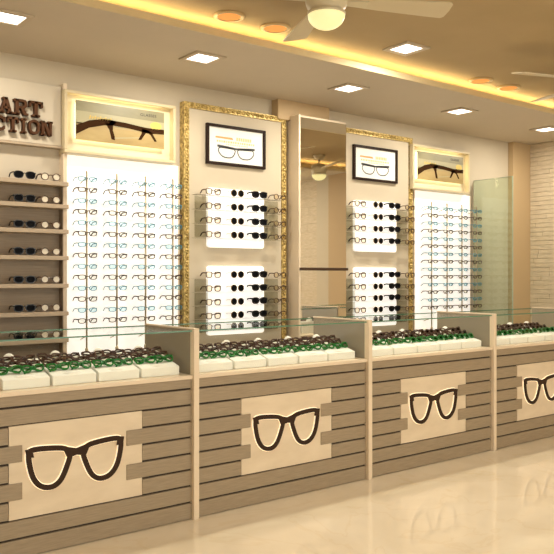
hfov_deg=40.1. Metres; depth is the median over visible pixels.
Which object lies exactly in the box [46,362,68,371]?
eyeglasses
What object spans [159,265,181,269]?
eyeglasses
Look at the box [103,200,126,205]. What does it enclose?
eyeglasses
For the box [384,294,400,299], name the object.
sunglasses
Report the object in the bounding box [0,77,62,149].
wall sign
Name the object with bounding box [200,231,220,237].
eyeglasses
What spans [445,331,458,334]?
eyeglasses
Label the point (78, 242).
eyeglasses
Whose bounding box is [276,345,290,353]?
eyeglasses
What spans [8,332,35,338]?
sunglasses
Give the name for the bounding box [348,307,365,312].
eyeglasses
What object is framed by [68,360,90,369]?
eyeglasses
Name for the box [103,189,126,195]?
eyeglasses
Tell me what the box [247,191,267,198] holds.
sunglasses
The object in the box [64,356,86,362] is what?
eyeglasses
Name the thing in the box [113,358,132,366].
eyeglasses
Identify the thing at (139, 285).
eyeglasses
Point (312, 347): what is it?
eyeglasses
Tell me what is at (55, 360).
eyeglasses
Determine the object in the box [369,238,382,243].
sunglasses
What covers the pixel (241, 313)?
sunglasses
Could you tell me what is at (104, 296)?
eyeglasses
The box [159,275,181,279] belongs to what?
eyeglasses
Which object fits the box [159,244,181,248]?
eyeglasses
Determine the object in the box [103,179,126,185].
eyeglasses
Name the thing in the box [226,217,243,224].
sunglasses
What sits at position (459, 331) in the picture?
eyeglasses
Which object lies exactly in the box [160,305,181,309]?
eyeglasses
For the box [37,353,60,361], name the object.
eyeglasses
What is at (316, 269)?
mirror
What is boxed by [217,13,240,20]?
diffuser
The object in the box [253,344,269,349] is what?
eyeglasses
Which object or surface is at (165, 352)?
eyeglasses
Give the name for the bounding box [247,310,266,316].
sunglasses
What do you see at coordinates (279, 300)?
eyeglasses
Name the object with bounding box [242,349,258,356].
eyeglasses
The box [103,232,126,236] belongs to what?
eyeglasses
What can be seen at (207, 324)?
eyeglasses
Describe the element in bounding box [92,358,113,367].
eyeglasses
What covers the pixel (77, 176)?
eyeglasses
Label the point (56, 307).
eyeglasses
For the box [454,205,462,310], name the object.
rod
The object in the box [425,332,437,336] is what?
eyeglasses
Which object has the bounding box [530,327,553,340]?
tray
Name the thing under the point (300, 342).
eyeglasses
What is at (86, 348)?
rod
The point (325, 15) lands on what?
ceiling fan
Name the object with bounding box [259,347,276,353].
eyeglasses
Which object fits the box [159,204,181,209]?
eyeglasses
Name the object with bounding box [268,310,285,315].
eyeglasses
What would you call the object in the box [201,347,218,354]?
eyeglasses
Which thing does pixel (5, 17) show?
diffuser
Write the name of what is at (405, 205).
eyeglasses
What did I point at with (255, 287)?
sunglasses
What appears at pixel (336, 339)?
eyeglasses
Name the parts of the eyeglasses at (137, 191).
frame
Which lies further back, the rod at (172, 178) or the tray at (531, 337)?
the tray at (531, 337)
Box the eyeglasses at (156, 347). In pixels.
[141,346,161,351]
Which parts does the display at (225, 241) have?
white panel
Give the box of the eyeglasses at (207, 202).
[200,202,220,208]
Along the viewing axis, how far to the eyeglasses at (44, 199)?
5.18 m
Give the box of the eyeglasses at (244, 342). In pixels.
[230,341,246,347]
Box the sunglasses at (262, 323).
[247,321,266,326]
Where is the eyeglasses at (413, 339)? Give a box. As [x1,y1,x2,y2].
[410,337,421,342]
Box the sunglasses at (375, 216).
[369,214,382,219]
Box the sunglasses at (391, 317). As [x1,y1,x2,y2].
[384,315,400,319]
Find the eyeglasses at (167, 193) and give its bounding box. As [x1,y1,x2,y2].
[159,193,181,199]
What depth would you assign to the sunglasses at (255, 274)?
6.22 m
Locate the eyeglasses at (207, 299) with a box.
[200,299,220,305]
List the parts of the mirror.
dark rail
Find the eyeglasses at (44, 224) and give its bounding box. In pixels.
[35,221,60,228]
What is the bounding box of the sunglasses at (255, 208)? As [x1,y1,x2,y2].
[247,205,266,211]
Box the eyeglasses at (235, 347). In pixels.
[220,346,237,350]
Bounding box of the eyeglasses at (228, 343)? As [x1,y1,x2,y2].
[214,342,230,348]
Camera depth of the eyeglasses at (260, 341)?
4.99 m
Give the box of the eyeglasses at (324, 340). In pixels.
[314,339,328,344]
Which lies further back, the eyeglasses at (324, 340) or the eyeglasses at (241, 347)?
the eyeglasses at (324, 340)
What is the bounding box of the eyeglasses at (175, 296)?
[159,295,181,299]
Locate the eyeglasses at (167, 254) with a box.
[159,254,181,258]
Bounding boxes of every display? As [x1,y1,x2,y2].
[67,155,179,354]
[192,188,281,248]
[192,266,282,334]
[346,200,410,251]
[346,267,412,325]
[413,190,470,332]
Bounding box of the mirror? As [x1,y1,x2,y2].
[286,114,347,339]
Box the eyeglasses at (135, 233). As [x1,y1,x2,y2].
[132,233,154,237]
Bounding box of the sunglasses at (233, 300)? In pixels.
[226,298,243,304]
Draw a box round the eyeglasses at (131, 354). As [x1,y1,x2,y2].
[129,351,148,359]
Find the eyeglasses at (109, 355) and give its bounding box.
[107,354,127,359]
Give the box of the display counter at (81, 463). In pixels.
[0,323,198,553]
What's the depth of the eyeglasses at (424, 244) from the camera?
7.53 m
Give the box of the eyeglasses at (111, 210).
[103,210,126,216]
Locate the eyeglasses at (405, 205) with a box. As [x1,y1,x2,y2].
[400,205,414,209]
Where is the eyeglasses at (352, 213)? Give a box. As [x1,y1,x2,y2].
[348,213,365,218]
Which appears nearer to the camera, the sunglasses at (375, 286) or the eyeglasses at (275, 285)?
the eyeglasses at (275, 285)
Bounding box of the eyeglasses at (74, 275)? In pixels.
[72,275,96,279]
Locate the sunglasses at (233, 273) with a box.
[226,271,243,277]
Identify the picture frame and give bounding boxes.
[205,122,265,169]
[352,144,397,183]
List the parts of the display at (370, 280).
white panel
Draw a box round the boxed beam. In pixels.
[272,99,328,120]
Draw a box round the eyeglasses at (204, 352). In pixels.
[199,351,208,358]
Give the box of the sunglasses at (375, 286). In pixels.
[368,283,382,288]
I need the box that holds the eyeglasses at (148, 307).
[132,306,154,310]
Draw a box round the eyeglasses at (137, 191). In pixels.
[132,191,154,197]
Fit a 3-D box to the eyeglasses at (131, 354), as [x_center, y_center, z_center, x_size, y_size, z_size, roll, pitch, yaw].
[-0.797,0.466,4.397,0.131,0.057,0.035,0,0,-40]
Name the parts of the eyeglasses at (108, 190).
frame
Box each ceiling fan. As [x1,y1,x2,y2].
[283,0,452,41]
[512,72,553,101]
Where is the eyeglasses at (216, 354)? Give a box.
[207,351,226,358]
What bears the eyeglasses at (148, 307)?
on the rod at (144, 176)
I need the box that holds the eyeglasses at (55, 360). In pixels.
[41,357,64,366]
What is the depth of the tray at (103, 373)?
4.18 m
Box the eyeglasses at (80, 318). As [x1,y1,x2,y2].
[73,318,96,323]
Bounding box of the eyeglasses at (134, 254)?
[132,254,154,258]
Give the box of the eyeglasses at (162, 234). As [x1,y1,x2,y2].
[159,234,181,238]
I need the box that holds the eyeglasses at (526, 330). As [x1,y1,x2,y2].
[519,328,528,333]
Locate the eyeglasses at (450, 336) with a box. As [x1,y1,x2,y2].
[442,334,453,339]
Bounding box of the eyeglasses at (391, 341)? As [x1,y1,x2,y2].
[386,338,397,344]
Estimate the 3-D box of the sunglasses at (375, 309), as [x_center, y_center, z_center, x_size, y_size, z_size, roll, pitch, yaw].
[0.917,0.310,7.105,0.132,0.056,0.090,0,0,-38]
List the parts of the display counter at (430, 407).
trim, post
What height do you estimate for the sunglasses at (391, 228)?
0.055 m
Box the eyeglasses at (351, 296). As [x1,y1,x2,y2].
[349,296,365,300]
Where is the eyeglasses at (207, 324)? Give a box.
[200,324,220,329]
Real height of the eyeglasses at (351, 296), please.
0.050 m
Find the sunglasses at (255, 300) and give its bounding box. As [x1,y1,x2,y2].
[247,297,266,303]
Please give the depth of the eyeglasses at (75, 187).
5.31 m
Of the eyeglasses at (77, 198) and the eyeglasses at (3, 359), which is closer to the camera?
the eyeglasses at (3, 359)
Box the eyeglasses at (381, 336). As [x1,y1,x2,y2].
[378,335,391,340]
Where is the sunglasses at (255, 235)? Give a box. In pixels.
[247,232,266,238]
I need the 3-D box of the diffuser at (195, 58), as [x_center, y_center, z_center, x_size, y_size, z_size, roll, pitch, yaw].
[-0.511,-1.498,5.216,0.170,0.005,0.170,0,0,-38]
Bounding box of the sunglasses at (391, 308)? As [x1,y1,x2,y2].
[384,305,400,311]
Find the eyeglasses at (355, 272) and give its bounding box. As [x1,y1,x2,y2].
[348,272,365,277]
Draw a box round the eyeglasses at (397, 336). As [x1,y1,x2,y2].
[389,334,402,339]
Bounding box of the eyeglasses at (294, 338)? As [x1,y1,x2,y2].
[292,336,307,341]
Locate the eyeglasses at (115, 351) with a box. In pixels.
[102,349,122,355]
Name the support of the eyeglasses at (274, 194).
on the display at (225, 241)
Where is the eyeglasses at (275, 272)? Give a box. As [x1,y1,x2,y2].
[268,272,285,277]
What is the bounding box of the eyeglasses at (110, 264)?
[103,264,126,268]
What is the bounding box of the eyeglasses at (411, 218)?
[400,217,414,221]
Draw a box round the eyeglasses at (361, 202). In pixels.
[348,200,365,206]
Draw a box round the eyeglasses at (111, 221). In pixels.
[103,221,126,226]
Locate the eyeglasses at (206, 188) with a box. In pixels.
[200,188,220,194]
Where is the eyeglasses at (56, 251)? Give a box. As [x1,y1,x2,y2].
[35,248,60,254]
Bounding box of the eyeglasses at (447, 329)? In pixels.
[439,328,451,332]
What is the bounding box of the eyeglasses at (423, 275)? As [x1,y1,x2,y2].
[421,275,437,278]
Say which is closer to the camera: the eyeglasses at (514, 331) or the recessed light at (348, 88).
the recessed light at (348, 88)
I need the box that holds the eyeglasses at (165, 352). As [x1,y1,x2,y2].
[148,351,167,356]
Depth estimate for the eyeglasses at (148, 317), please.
5.59 m
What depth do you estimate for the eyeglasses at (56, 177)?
5.18 m
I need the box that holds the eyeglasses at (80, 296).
[72,296,96,301]
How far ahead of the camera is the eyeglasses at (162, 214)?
5.74 m
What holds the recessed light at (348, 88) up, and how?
in the ceiling at (60, 31)
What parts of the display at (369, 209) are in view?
white panel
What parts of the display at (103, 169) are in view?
edge trim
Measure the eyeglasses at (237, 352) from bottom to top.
0.055 m
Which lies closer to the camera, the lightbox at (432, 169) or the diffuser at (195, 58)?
the diffuser at (195, 58)
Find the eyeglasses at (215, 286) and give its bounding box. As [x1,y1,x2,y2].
[200,285,220,291]
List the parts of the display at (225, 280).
white panel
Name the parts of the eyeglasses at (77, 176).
frame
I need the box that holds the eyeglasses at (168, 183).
[159,183,181,189]
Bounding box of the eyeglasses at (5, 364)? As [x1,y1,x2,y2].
[0,361,17,367]
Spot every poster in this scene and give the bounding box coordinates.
[75,100,163,148]
[417,151,462,183]
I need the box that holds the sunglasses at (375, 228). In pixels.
[369,226,382,231]
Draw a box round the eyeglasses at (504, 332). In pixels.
[501,330,512,335]
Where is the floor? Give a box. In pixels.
[38,436,553,553]
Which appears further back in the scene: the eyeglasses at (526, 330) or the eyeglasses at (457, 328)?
the eyeglasses at (526, 330)
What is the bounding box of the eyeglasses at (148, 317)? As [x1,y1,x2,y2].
[132,316,154,320]
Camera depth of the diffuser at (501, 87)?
6.43 m
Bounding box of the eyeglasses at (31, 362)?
[18,360,39,368]
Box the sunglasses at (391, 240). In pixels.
[384,238,400,243]
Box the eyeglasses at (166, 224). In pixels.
[159,224,181,228]
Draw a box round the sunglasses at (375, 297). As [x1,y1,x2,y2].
[369,295,382,300]
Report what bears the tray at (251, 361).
on the display counter at (267, 433)
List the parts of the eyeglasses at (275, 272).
frame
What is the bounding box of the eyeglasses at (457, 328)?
[451,327,460,331]
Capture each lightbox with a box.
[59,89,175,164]
[409,144,469,194]
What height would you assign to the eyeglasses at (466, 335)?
0.052 m
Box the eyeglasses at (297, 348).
[291,345,305,352]
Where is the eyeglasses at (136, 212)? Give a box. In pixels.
[132,212,154,217]
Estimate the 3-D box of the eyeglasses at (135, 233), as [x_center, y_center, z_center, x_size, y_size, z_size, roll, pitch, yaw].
[-0.988,-0.296,5.626,0.151,0.037,0.103,0,0,-38]
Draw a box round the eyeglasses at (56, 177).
[35,173,60,180]
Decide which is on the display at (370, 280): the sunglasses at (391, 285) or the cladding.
the sunglasses at (391, 285)
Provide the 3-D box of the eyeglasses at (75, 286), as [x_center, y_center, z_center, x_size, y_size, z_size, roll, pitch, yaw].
[-1.351,0.086,5.343,0.149,0.036,0.101,0,0,-38]
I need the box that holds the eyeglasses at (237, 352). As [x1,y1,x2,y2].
[226,350,243,357]
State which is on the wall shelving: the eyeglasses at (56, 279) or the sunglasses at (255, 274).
the eyeglasses at (56, 279)
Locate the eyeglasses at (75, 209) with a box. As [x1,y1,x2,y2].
[72,209,96,214]
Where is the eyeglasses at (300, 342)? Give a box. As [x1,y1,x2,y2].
[298,341,313,346]
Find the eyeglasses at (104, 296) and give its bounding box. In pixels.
[103,296,126,300]
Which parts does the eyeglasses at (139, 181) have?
frame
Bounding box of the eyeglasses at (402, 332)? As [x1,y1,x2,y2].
[395,330,408,335]
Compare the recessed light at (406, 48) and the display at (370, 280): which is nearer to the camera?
the recessed light at (406, 48)
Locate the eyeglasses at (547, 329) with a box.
[545,327,553,331]
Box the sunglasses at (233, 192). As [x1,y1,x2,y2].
[226,190,243,196]
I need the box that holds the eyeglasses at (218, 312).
[200,312,220,318]
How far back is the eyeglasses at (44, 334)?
5.17 m
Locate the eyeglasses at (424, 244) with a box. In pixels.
[421,244,437,247]
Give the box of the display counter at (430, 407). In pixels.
[335,311,496,476]
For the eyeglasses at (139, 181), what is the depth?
5.60 m
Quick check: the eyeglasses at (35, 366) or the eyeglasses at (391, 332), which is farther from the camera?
the eyeglasses at (391, 332)
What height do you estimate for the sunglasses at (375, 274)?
0.056 m
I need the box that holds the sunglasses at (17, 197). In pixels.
[8,194,35,201]
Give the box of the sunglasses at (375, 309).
[368,306,382,311]
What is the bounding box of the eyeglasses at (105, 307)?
[103,307,126,311]
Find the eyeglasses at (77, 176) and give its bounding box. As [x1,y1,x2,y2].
[73,176,96,182]
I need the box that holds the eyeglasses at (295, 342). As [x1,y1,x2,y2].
[284,341,299,348]
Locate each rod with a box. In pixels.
[80,171,87,350]
[110,173,118,348]
[138,176,146,347]
[166,178,173,325]
[423,202,432,328]
[439,203,447,310]
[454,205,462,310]
[468,206,477,312]
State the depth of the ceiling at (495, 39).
5.01 m
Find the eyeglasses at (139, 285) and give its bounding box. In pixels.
[132,285,154,289]
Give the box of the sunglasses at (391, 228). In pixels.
[384,226,400,231]
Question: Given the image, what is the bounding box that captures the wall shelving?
[0,83,68,358]
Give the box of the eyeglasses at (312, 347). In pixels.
[305,343,320,350]
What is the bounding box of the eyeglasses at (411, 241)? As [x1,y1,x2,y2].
[402,240,414,244]
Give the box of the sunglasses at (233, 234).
[226,232,243,238]
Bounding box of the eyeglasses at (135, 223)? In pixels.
[132,223,154,227]
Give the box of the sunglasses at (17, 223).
[9,220,35,227]
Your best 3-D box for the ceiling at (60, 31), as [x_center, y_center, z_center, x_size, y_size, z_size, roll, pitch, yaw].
[-0.969,-1.510,5.031,10.650,0.020,1.170,0,0,-38]
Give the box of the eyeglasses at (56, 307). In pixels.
[35,304,60,310]
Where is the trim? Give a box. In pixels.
[62,0,553,113]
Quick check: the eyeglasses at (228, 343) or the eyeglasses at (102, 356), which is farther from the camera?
the eyeglasses at (228, 343)
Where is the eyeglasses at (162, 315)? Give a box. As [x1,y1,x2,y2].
[159,315,181,319]
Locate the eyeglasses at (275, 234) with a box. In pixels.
[268,234,285,239]
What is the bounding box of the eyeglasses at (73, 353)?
[58,352,79,360]
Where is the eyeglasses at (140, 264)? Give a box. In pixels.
[132,264,154,268]
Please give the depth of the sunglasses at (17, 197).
5.06 m
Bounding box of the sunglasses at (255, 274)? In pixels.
[247,271,266,277]
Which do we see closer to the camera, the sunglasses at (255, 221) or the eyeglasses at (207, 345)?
the eyeglasses at (207, 345)
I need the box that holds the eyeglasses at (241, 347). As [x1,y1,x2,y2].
[237,344,253,351]
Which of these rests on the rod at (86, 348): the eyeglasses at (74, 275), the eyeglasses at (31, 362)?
the eyeglasses at (74, 275)
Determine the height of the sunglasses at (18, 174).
0.050 m
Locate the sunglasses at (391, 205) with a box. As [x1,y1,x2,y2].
[384,203,400,208]
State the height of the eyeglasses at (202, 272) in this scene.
0.050 m
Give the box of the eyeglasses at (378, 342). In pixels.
[372,339,385,345]
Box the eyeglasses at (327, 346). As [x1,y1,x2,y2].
[321,343,334,349]
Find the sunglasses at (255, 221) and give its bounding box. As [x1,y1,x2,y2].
[247,218,267,225]
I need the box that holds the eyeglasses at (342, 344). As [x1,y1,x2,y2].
[333,342,347,348]
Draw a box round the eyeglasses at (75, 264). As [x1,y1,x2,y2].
[73,264,96,268]
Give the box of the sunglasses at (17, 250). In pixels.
[9,247,35,254]
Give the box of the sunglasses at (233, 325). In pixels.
[226,322,243,327]
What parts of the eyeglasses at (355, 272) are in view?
frame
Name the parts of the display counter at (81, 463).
trim, post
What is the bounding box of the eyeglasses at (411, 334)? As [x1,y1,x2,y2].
[402,333,413,337]
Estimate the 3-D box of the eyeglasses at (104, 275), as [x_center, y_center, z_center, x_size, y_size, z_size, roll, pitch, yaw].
[-1.170,0.008,5.484,0.151,0.037,0.103,0,0,-38]
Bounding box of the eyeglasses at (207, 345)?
[199,343,212,348]
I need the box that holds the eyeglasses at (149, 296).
[132,295,154,300]
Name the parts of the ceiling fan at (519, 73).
blade, blade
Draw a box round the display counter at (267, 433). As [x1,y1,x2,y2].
[161,316,371,516]
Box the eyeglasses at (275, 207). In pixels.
[268,207,285,213]
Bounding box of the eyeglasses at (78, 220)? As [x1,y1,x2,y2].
[73,220,96,225]
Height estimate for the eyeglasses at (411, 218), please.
0.048 m
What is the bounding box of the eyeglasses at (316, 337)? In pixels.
[306,336,321,341]
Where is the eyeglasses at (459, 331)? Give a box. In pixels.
[457,330,466,333]
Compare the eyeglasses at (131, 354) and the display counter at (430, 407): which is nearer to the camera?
the eyeglasses at (131, 354)
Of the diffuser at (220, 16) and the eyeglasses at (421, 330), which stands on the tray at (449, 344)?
the eyeglasses at (421, 330)
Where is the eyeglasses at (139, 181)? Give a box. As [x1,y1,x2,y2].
[132,181,154,187]
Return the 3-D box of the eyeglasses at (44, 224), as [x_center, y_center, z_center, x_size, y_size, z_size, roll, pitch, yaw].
[-1.572,-0.348,5.215,0.145,0.051,0.113,0,0,-38]
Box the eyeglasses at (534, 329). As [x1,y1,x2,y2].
[528,328,536,332]
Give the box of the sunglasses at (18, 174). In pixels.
[8,170,35,178]
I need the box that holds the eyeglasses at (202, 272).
[200,272,220,277]
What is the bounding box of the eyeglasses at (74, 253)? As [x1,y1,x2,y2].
[72,253,96,257]
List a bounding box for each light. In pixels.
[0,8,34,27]
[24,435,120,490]
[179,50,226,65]
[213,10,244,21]
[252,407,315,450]
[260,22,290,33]
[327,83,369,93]
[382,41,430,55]
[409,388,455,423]
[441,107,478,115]
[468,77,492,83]
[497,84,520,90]
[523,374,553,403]
[529,126,553,132]
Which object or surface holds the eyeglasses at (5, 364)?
in the tray at (34, 379)
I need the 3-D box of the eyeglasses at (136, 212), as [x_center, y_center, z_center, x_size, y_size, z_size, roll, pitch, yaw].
[-0.988,-0.449,5.626,0.151,0.037,0.103,0,0,-38]
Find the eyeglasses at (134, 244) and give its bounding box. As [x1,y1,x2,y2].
[132,244,154,248]
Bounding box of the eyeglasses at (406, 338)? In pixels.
[396,337,410,343]
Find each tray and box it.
[0,353,49,390]
[32,350,95,385]
[77,348,138,381]
[119,345,178,377]
[199,347,232,372]
[210,340,265,368]
[241,338,297,365]
[273,336,326,362]
[303,334,354,360]
[372,330,416,354]
[372,341,392,356]
[395,329,438,352]
[417,328,460,349]
[440,326,480,348]
[497,335,508,344]
[498,327,526,343]
[506,322,543,341]
[524,321,553,340]
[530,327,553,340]
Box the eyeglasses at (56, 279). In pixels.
[35,276,60,282]
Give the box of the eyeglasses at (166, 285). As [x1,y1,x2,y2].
[159,285,181,289]
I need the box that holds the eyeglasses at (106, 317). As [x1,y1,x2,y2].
[103,317,126,322]
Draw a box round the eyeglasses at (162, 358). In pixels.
[154,354,172,363]
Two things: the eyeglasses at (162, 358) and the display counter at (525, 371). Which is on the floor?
the display counter at (525, 371)
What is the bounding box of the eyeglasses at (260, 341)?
[247,340,263,344]
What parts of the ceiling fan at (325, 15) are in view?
blade, light globe, blade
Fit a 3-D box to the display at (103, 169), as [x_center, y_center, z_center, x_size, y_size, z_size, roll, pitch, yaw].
[-1.130,-0.036,5.624,0.924,1.632,0.033,0,0,-38]
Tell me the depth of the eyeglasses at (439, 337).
5.91 m
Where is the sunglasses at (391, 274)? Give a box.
[384,272,400,276]
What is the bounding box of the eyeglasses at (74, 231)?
[72,231,96,235]
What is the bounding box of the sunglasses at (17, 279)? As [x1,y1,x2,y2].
[8,276,35,282]
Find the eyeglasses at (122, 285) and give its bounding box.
[103,285,126,290]
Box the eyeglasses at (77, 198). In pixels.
[73,198,96,203]
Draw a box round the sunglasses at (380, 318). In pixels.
[369,316,382,320]
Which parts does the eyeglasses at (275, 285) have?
frame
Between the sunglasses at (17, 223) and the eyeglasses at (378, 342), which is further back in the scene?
the eyeglasses at (378, 342)
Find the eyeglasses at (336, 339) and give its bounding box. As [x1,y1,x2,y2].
[328,338,340,344]
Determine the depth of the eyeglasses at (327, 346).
5.19 m
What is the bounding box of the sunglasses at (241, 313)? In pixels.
[226,311,243,317]
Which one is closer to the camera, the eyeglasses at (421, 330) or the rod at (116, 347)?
the rod at (116, 347)
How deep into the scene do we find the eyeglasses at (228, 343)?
4.83 m
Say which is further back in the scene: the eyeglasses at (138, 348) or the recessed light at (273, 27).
the recessed light at (273, 27)
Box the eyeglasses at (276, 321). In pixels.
[268,321,285,325]
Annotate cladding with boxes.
[530,141,553,322]
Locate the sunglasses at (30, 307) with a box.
[9,304,35,311]
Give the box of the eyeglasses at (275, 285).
[268,285,285,290]
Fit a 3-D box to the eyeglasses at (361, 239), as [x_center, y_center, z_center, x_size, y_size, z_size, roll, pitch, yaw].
[0.735,-0.326,6.964,0.148,0.050,0.094,0,0,-38]
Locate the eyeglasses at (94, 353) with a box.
[81,350,102,357]
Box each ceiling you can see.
[0,0,553,144]
[99,0,553,108]
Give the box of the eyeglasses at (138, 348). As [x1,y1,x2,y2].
[123,347,143,355]
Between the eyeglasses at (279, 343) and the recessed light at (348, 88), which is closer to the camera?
the eyeglasses at (279, 343)
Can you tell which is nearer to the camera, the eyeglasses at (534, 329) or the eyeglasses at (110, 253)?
the eyeglasses at (110, 253)
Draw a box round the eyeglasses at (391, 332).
[383,331,395,336]
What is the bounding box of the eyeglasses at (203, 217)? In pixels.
[200,217,220,223]
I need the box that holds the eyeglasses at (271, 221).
[268,221,285,226]
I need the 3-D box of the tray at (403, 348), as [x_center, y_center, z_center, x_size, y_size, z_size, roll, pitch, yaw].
[0.851,0.491,5.686,0.242,0.157,0.301,0,0,-38]
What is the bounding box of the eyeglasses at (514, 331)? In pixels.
[511,329,521,334]
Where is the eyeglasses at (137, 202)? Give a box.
[132,202,154,207]
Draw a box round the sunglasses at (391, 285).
[384,283,400,288]
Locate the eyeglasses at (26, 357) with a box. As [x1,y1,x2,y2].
[11,355,34,362]
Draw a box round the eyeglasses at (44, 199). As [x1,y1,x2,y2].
[35,195,60,203]
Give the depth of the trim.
5.08 m
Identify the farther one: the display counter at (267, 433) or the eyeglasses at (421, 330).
the eyeglasses at (421, 330)
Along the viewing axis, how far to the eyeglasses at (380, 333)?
5.70 m
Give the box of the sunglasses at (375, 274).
[369,272,382,277]
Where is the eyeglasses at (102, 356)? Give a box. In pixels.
[86,355,108,362]
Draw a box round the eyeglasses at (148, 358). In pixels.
[134,356,154,363]
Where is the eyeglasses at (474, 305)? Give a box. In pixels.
[466,304,481,307]
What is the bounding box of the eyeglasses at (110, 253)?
[103,253,126,258]
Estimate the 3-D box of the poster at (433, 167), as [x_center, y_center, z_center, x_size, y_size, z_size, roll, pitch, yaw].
[1.659,-1.095,7.703,0.700,0.276,0.008,0,0,-38]
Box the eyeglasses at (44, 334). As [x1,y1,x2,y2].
[36,331,60,337]
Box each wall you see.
[0,52,507,326]
[475,176,512,323]
[532,218,553,307]
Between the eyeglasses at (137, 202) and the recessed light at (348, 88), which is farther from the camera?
the recessed light at (348, 88)
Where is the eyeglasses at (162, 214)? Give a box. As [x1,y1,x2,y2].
[159,214,181,218]
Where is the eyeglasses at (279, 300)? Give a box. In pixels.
[268,298,285,303]
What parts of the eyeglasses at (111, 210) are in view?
frame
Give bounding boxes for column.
[508,142,531,323]
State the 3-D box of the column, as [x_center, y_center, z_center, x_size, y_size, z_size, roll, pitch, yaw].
[2.758,-0.050,8.627,0.350,2.900,0.070,0,0,-38]
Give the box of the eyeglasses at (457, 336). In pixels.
[453,334,463,339]
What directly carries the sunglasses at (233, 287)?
on the display at (225, 280)
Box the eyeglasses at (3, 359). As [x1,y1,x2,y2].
[0,356,11,362]
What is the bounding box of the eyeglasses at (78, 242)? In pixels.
[72,242,96,246]
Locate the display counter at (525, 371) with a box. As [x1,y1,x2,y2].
[454,307,553,448]
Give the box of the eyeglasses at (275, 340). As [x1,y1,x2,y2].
[261,339,277,345]
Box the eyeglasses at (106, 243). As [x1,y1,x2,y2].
[103,243,126,247]
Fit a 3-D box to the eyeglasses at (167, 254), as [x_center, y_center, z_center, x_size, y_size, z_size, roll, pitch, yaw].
[-0.807,-0.144,5.767,0.151,0.037,0.103,0,0,-38]
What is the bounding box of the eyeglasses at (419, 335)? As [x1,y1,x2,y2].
[413,333,425,337]
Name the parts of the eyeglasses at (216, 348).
frame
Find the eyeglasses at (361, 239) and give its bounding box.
[349,237,365,242]
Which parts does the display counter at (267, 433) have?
trim, post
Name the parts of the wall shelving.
panel, panel, shelf, shelf, shelf, shelf, shelf, shelf, shelf, panel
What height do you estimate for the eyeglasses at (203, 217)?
0.050 m
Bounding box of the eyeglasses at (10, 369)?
[0,365,21,375]
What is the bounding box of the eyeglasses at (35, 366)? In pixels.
[21,363,43,373]
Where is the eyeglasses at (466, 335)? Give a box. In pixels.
[463,333,473,338]
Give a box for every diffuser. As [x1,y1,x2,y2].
[0,12,24,23]
[188,54,216,62]
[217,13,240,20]
[264,25,286,31]
[336,86,361,91]
[391,44,421,53]
[450,109,470,113]
[472,79,489,82]
[500,86,516,89]
[538,128,553,131]
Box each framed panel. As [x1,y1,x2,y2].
[180,101,285,346]
[346,127,412,332]
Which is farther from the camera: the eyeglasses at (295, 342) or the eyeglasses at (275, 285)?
the eyeglasses at (275, 285)
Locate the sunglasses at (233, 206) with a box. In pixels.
[226,204,243,210]
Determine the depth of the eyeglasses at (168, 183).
5.74 m
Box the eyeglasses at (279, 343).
[268,342,283,348]
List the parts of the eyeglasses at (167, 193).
frame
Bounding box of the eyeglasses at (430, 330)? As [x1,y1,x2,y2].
[429,329,439,333]
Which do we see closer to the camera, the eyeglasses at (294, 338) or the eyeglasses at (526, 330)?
the eyeglasses at (294, 338)
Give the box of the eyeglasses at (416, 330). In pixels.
[406,329,419,334]
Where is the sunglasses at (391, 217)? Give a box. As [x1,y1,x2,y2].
[384,215,400,220]
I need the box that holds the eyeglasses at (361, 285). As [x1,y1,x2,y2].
[348,284,365,289]
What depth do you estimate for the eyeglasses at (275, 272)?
6.37 m
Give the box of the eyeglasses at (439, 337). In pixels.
[431,335,443,340]
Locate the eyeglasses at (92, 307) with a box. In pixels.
[73,307,96,312]
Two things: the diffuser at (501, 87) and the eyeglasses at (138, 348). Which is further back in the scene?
the diffuser at (501, 87)
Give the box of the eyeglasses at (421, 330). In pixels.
[419,329,429,334]
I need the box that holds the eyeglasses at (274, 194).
[268,194,285,199]
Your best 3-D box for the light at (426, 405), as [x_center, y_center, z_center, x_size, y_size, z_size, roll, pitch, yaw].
[1.166,0.970,5.666,0.537,0.236,0.006,0,0,-38]
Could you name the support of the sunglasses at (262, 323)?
on the display at (225, 280)
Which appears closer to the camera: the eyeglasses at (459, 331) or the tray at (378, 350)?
the tray at (378, 350)
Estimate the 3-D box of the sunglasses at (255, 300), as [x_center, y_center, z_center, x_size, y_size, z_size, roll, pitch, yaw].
[-0.168,0.201,6.261,0.168,0.055,0.096,0,0,-38]
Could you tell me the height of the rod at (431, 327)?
1.275 m
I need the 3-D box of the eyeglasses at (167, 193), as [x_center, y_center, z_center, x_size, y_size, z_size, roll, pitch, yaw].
[-0.807,-0.601,5.767,0.151,0.037,0.103,0,0,-38]
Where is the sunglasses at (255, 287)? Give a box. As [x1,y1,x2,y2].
[247,284,266,290]
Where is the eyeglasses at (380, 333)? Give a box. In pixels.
[372,332,384,337]
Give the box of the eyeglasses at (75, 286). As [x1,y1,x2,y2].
[73,286,96,290]
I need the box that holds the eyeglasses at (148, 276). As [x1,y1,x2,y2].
[132,275,154,279]
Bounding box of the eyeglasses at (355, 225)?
[348,225,365,230]
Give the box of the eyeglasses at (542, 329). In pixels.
[537,327,545,332]
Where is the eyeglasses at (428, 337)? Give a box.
[420,336,433,341]
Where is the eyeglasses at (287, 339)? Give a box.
[278,338,292,342]
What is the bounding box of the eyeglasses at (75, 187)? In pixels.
[72,187,96,192]
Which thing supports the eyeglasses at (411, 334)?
in the tray at (425, 346)
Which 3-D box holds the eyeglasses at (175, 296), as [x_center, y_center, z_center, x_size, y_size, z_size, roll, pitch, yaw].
[-0.807,0.161,5.767,0.151,0.037,0.103,0,0,-38]
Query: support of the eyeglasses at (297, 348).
in the tray at (314, 355)
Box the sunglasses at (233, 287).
[227,285,243,291]
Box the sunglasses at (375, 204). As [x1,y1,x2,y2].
[369,202,382,207]
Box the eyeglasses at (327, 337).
[320,335,335,340]
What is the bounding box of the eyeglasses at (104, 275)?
[103,275,126,279]

